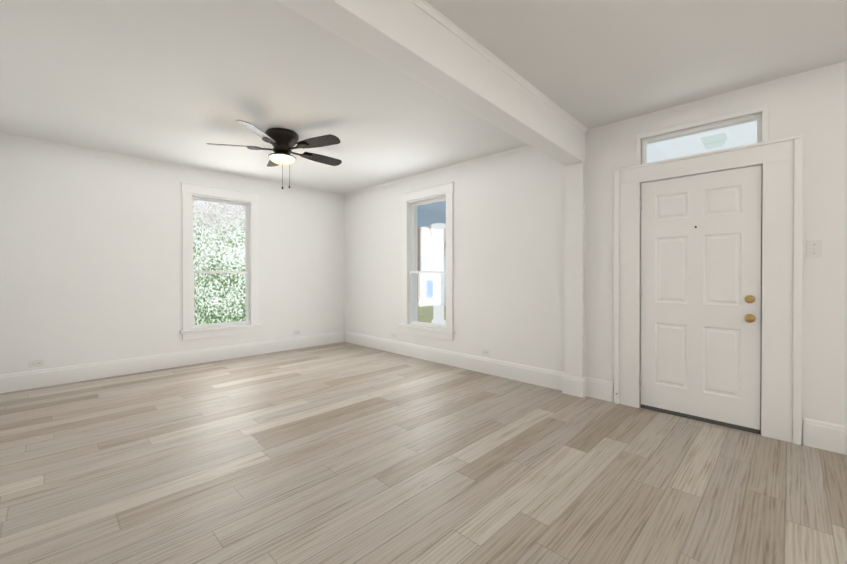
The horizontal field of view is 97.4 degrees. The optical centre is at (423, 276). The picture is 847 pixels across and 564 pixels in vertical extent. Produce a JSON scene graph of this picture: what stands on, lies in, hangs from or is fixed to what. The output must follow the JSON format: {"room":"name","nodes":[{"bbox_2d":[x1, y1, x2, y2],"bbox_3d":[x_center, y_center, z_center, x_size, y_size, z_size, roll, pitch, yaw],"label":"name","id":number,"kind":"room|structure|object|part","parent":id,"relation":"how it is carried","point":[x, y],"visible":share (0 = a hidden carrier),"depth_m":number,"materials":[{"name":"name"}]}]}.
{"room":"empty living room","nodes":[
{"label":"empty living room","id":0,"kind":"room"},
{"bbox_2d":[0,136,343,374],"bbox_3d":[-2.957,-0.143,5.288,0.200,2.640,4.557,0,0,45],"label":"wall","id":1,"kind":"structure","parent":0,"point":[90,257],"depth_m":4.46,"materials":[{"name":"paint"}]},
{"bbox_2d":[29,359,44,367],"bbox_3d":[-4.120,0.923,3.965,0.010,0.075,0.118,0,0,45],"label":"electrical outlet","id":2,"kind":"object","parent":1,"relation":"attached to","point":[37,363],"visible":1,"depth_m":3.96,"materials":[{"name":"plastic"}]},
{"bbox_2d":[0,133,342,195],"bbox_3d":[-2.855,-1.447,5.222,0.030,0.030,4.097,0,0,45],"label":"crown molding","id":3,"kind":"structure","parent":1,"relation":"attached to","point":[1,134],"depth_m":4.63,"materials":[{"name":"paint"}]},
{"bbox_2d":[0,331,343,393],"bbox_3d":[-2.870,1.083,5.230,0.016,0.190,4.127,0,0,45],"label":"baseboard","id":4,"kind":"structure","parent":1,"relation":"attached to","point":[10,382],"depth_m":4.65,"materials":[{"name":"paint"}]},
{"bbox_2d":[180,182,261,340],"bbox_3d":[-2.891,-0.203,5.316,0.255,2.090,1.050,0,0,45],"label":"window","id":5,"kind":"structure","parent":1,"relation":"in","point":[188,191],"depth_m":5.26,"materials":[{"name":"paint"}]},
{"bbox_3d":[-2.889,-0.198,5.314,0.054,1.714,0.696,0,0,45],"label":"window glass","id":6,"kind":"part","parent":5,"relation":"part of","materials":[{"name":"clear glass"}]},
{"bbox_3d":[-2.889,-0.193,5.314,0.090,1.800,0.756,0,0,45],"label":"window sash","id":7,"kind":"part","parent":5,"relation":"part of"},
{"bbox_2d":[294,330,300,334],"bbox_3d":[-2.057,0.911,6.059,0.010,0.075,0.118,0,0,45],"label":"electrical outlet","id":8,"kind":"object","parent":1,"relation":"attached to","point":[297,332],"visible":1,"depth_m":6.06,"materials":[{"name":"plastic"}]},
{"bbox_2d":[0,342,846,563],"bbox_3d":[0.379,1.246,2.010,9.565,0.100,4.557,0,0,45],"label":"floor","id":9,"kind":"structure","parent":0,"point":[342,453],"depth_m":2.25,"materials":[{"name":"brown wood"}]},
{"bbox_2d":[0,0,846,193],"bbox_3d":[0.379,-1.519,1.995,9.565,0.150,4.557,0,0,45],"label":"ceiling","id":10,"kind":"structure","parent":0,"point":[181,82],"depth_m":2.63,"materials":[{"name":"paint"}]},
{"bbox_2d":[206,120,341,188],"bbox_3d":[-1.404,-1.164,3.827,1.340,0.582,1.295,0,0,45],"label":"ceiling fan","id":11,"kind":"object","parent":10,"relation":"hanging from","point":[285,140],"depth_m":3.68,"materials":[{"name":"black metal"}]},
{"bbox_3d":[-1.404,-1.300,3.826,1.340,0.042,1.295,0,0,45],"label":"fan blade","id":12,"kind":"part","parent":11,"relation":"part of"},
{"bbox_3d":[-1.435,-1.175,3.785,0.256,0.068,0.256,0,0,45],"label":"lamp shade","id":13,"kind":"part","parent":11,"relation":"part of","materials":[{"name":"white glass"}]},
{"bbox_3d":[-1.387,-1.051,3.753,0.032,0.356,0.098,0,0,45],"label":"cord","id":14,"kind":"part","parent":11,"relation":"part of","materials":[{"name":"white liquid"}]},
{"bbox_2d":[276,0,585,165],"bbox_3d":[0.124,-1.281,2.247,0.280,0.330,4.157,0,0,45],"label":"beam","id":15,"kind":"structure","parent":10,"relation":"attached to","point":[411,40],"depth_m":2.17,"materials":[{"name":"paint"}]},
{"bbox_2d":[409,0,588,132],"bbox_3d":[0.199,-1.430,2.172,0.130,0.030,4.157,0,0,45],"label":"crown molding","id":16,"kind":"structure","parent":15,"relation":"attached to","point":[440,18],"depth_m":2.41,"materials":[{"name":"paint"}]},
{"bbox_2d":[344,61,846,443],"bbox_3d":[1.979,-0.133,3.484,9.365,2.640,0.200,0,0,45],"label":"wall","id":17,"kind":"structure","parent":0,"point":[508,256],"depth_m":3.92,"materials":[{"name":"paint"}]},
{"bbox_2d":[399,182,454,340],"bbox_3d":[0.091,-0.203,5.304,1.050,2.090,0.255,0,0,45],"label":"window","id":18,"kind":"structure","parent":17,"relation":"in","point":[446,190],"depth_m":5.37,"materials":[{"name":"paint"}]},
{"bbox_3d":[0.089,-0.193,5.303,0.756,1.800,0.090,0,0,45],"label":"window sash","id":19,"kind":"part","parent":18,"relation":"part of","materials":[{"name":"white wood"}]},
{"bbox_3d":[0.089,-0.198,5.303,0.696,1.714,0.054,0,0,45],"label":"window glass","id":20,"kind":"part","parent":18,"relation":"part of","materials":[{"name":"clear glass"}]},
{"bbox_2d":[343,145,530,195],"bbox_3d":[0.033,-1.447,5.231,4.040,0.030,0.030,0,0,45],"label":"crown molding","id":21,"kind":"structure","parent":17,"relation":"attached to","point":[526,146],"depth_m":4.95,"materials":[{"name":"paint"}]},
{"bbox_2d":[344,331,567,393],"bbox_3d":[0.037,1.083,5.251,4.040,0.190,0.017,0,0,45],"label":"baseboard","id":22,"kind":"structure","parent":17,"relation":"attached to","point":[557,380],"depth_m":4.68,"materials":[{"name":"paint"}]},
{"bbox_2d":[482,349,489,355],"bbox_3d":[0.761,0.923,4.543,0.118,0.075,0.010,0,0,45],"label":"electrical outlet","id":23,"kind":"object","parent":17,"relation":"attached to","point":[486,352],"visible":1,"depth_m":4.53,"materials":[{"name":"plastic"}]},
{"bbox_2d":[564,162,585,377],"bbox_3d":[1.522,0.031,3.745,0.180,2.310,0.070,0,0,45],"label":"pillar","id":24,"kind":"structure","parent":17,"relation":"attached to","point":[574,313],"depth_m":3.71,"materials":[{"name":"paint"}]},
{"bbox_2d":[580,377,612,401],"bbox_3d":[1.699,1.092,3.614,0.265,0.190,0.017,0,0,45],"label":"baseboard","id":25,"kind":"structure","parent":17,"relation":"attached to","point":[600,389],"depth_m":3.62,"materials":[{"name":"paint"}]},
{"bbox_2d":[640,165,761,433],"bbox_3d":[2.239,0.174,3.074,0.811,2.028,0.122,0,0,45],"label":"door","id":26,"kind":"structure","parent":17,"relation":"in","point":[700,291],"depth_m":3.05,"materials":[{"name":"paint"}]},
{"bbox_3d":[1.962,0.148,3.363,0.011,1.670,0.014,0,0,45],"label":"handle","id":27,"kind":"part","parent":26,"relation":"part of","materials":[{"name":"white wood"}]},
{"bbox_3d":[2.468,0.247,2.818,0.066,0.210,0.078,0,0,45],"label":"knob","id":28,"kind":"part","parent":26,"relation":"part of","materials":[{"name":"gold metal"}]},
{"bbox_2d":[642,113,761,163],"bbox_3d":[2.284,-1.111,3.108,0.806,0.256,0.040,0,0,45],"label":"transom","id":29,"kind":"object","parent":17,"relation":"attached to","point":[758,117],"visible":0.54,"depth_m":3.06,"materials":[{"name":"paint"}]},
{"bbox_2d":[614,105,802,444],"bbox_3d":[2.307,-0.043,3.138,1.240,2.465,0.234,0,0,45],"label":"door frame","id":30,"kind":"structure","parent":17,"relation":"attached to","point":[780,161],"depth_m":2.77,"materials":[{"name":"paint"}]},
{"bbox_2d":[807,240,821,257],"bbox_3d":[2.726,-0.193,2.596,0.075,0.118,0.016,0,0,45],"label":"switch plate","id":31,"kind":"object","parent":17,"relation":"attached to","point":[814,248],"visible":1,"depth_m":2.60,"materials":[{"name":"plastic"}]},
{"bbox_2d":[803,418,846,454],"bbox_3d":[3.884,1.104,1.464,3.345,0.190,0.016,0,0,45],"label":"baseboard","id":32,"kind":"structure","parent":17,"relation":"attached to","point":[827,436],"depth_m":2.56,"materials":[{"name":"paint"}]},
{"label":"outside","id":33,"kind":"structure","parent":0,"visible":0},
{"bbox_2d":[418,304,445,322],"bbox_3d":[-5.116,1.565,7.431,42.000,0.200,23.387,0,0,45],"label":"lawn","id":34,"kind":"structure","parent":33,"point":[422,317],"depth_m":14.40,"materials":[{"name":"green plant"}]},
{"bbox_2d":[193,200,245,324],"bbox_3d":[-3.536,-0.728,6.292,0.628,4.600,7.000,0,0,45],"label":"bush","id":35,"kind":"object","parent":34,"relation":"on","point":[224,278],"depth_m":6.49,"materials":[{"name":"green plant"}]},
{"bbox_2d":[418,292,445,305],"bbox_3d":[6.248,1.511,18.968,42.000,0.180,9.000,0,0,45],"label":"road","id":36,"kind":"structure","parent":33,"point":[424,298],"depth_m":21.90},
{"bbox_2d":[426,280,432,297],"bbox_3d":[0.620,0.805,24.508,0.700,1.130,0.700,0,0,45],"label":"bin","id":37,"kind":"object","parent":36,"relation":"on","point":[430,288],"depth_m":24.25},
{"bbox_2d":[418,226,445,300],"bbox_3d":[0.160,-3.284,25.791,5.828,9.306,7.129,0,0,45],"label":"pole","id":38,"kind":"object","parent":36,"relation":"on","point":[419,258],"depth_m":21.26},
{"bbox_2d":[420,226,445,293],"bbox_3d":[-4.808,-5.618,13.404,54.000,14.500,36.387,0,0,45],"label":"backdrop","id":39,"kind":"structure","parent":33,"point":[424,248],"depth_m":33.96,"materials":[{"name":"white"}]},
{"bbox_3d":[1.610,1.310,5.708,12.000,0.230,2.400,0,0,45],"label":"floor","id":40,"kind":"structure","parent":0,"visible":0},
{"bbox_2d":[431,223,445,324],"bbox_3d":[0.351,-0.021,8.626,0.240,2.400,0.240,0,0,45],"label":"porch post","id":41,"kind":"object","parent":40,"relation":"on","point":[438,246],"depth_m":8.51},
{"bbox_2d":[418,210,445,226],"bbox_3d":[2.452,-1.347,6.548,12.000,0.275,0.240,0,0,45],"label":"beam","id":42,"kind":"structure","parent":41,"relation":"on","point":[432,216],"depth_m":8.61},
{"bbox_2d":[418,121,756,213],"bbox_3d":[1.715,-1.556,5.799,12.000,0.140,2.700,0,0,45],"label":"porch ceiling","id":43,"kind":"structure","parent":42,"relation":"on","point":[660,156],"depth_m":4.19,"materials":[{"name":"white paint"}]},
{"bbox_2d":[697,130,729,143],"bbox_3d":[3.055,-1.468,3.918,0.250,0.015,0.250,0,0,45],"label":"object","id":44,"kind":"structure","parent":43,"relation":"attached to","point":[726,132],"depth_m":3.85,"materials":[{"name":"white"}]},
{"bbox_2d":[700,133,727,148],"bbox_3d":[3.055,-1.418,3.918,0.210,0.085,0.210,0,0,45],"label":"light fixture","id":45,"kind":"object","parent":44,"relation":"attached to","point":[723,136],"depth_m":3.87,"materials":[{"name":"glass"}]}
]}

